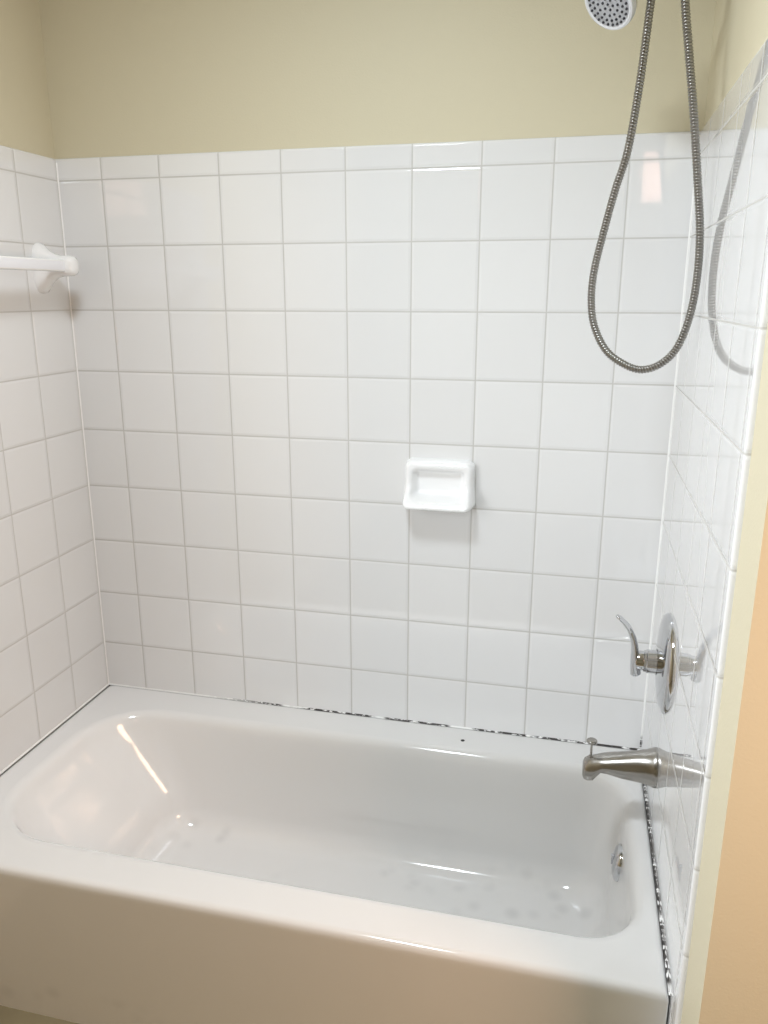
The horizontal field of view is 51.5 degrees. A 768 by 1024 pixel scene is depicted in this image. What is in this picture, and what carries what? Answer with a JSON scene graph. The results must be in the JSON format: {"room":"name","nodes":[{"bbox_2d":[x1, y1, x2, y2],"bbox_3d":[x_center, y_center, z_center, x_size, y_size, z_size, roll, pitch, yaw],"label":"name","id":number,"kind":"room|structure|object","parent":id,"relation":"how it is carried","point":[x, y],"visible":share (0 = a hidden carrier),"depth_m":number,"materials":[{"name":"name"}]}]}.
{"room":"bathroom","nodes":[
{"label":"bathroom","id":0,"kind":"room"},
{"bbox_2d":[0,0,54,158],"bbox_3d":[-1.263,0.100,0.646,0.100,2.440,3.270,4,16,13],"label":"wall","id":1,"kind":"structure","parent":0,"point":[25,121],"depth_m":1.88,"materials":[{"name":"beige paint"}]},
{"bbox_2d":[0,145,108,775],"bbox_3d":[-0.925,0.092,1.856,0.008,1.815,0.822,4,16,13],"label":"tile","id":2,"kind":"structure","parent":1,"relation":"attached to","point":[53,670],"depth_m":2.01,"materials":[{"name":"white tile"}]},
{"bbox_2d":[0,243,78,292],"bbox_3d":[-0.873,-0.522,1.674,0.099,0.120,0.672,4,16,13],"label":"towel rail","id":3,"kind":"object","parent":2,"relation":"attached to","point":[46,266],"visible":1,"depth_m":1.93,"materials":[{"name":"white ceramic"}]},
{"bbox_2d":[0,1005,77,1023],"bbox_3d":[0.303,1.421,0.631,3.500,0.100,3.500,4,16,13],"label":"floor","id":4,"kind":"structure","parent":0,"point":[8,1015],"depth_m":1.69,"materials":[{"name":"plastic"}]},
{"bbox_2d":[0,685,668,1023],"bbox_3d":[-0.173,0.833,1.905,1.520,0.361,0.768,4,16,13],"label":"bathtub","id":5,"kind":"object","parent":4,"relation":"on","point":[171,858],"visible":1,"depth_m":1.91,"materials":[{"name":"ceramic"}]},
{"bbox_2d":[39,0,715,685],"bbox_3d":[0.696,-0.233,1.861,3.500,2.440,0.100,4,16,13],"label":"wall","id":6,"kind":"structure","parent":0,"point":[155,76],"depth_m":1.79,"materials":[{"name":"beige paint"}]},
{"bbox_2d":[0,135,699,995],"bbox_3d":[-0.173,-0.037,1.664,1.524,1.445,0.762,4,16,13],"label":"trim","id":7,"kind":"structure","parent":6,"relation":"attached to","point":[370,715],"depth_m":2.08,"materials":[{"name":"white plastic"}]},
{"bbox_2d":[55,131,699,748],"bbox_3d":[-0.083,-0.141,2.024,1.540,1.453,0.008,4,16,13],"label":"tile","id":8,"kind":"structure","parent":6,"relation":"attached to","point":[291,361],"depth_m":1.99,"materials":[{"name":"white tile"}]},
{"bbox_2d":[402,458,475,512],"bbox_3d":[0.132,-0.063,1.952,0.183,0.124,0.073,4,16,13],"label":"soap dish","id":9,"kind":"object","parent":8,"relation":"attached to","point":[442,485],"visible":1,"depth_m":1.96,"materials":[{"name":"white ceramic"}]},
{"bbox_2d":[681,0,767,1023],"bbox_3d":[0.614,-0.096,1.362,0.120,2.440,0.945,4,16,13],"label":"wall","id":10,"kind":"structure","parent":0,"point":[727,977],"depth_m":1.06,"materials":[{"name":"beige paint"}]},
{"bbox_2d":[641,38,767,1023],"bbox_3d":[0.564,0.188,1.509,0.008,1.815,0.822,4,16,13],"label":"tile","id":11,"kind":"structure","parent":10,"relation":"attached to","point":[719,365],"depth_m":1.28,"materials":[{"name":"white tile"}]},
{"bbox_2d":[582,737,657,787],"bbox_3d":[0.510,0.544,1.726,0.152,0.098,0.085,4,16,13],"label":"tub spout","id":12,"kind":"object","parent":11,"relation":"attached to","point":[639,766],"visible":0.98,"depth_m":1.70,"materials":[{"name":"silver metal"}]},
{"bbox_2d":[585,0,703,373],"bbox_3d":[0.469,-0.664,1.427,0.245,0.822,0.104,4,16,13],"label":"shower","id":13,"kind":"object","parent":11,"relation":"attached to","point":[613,14],"visible":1,"depth_m":1.42,"materials":[{"name":"silver metal"}]},
{"bbox_2d":[616,613,673,714],"bbox_3d":[0.531,0.308,1.656,0.108,0.208,0.208,4,16,13],"label":"valve","id":14,"kind":"object","parent":11,"relation":"attached to","point":[658,662],"visible":1,"depth_m":1.62,"materials":[{"name":"silver metal"}]}
]}

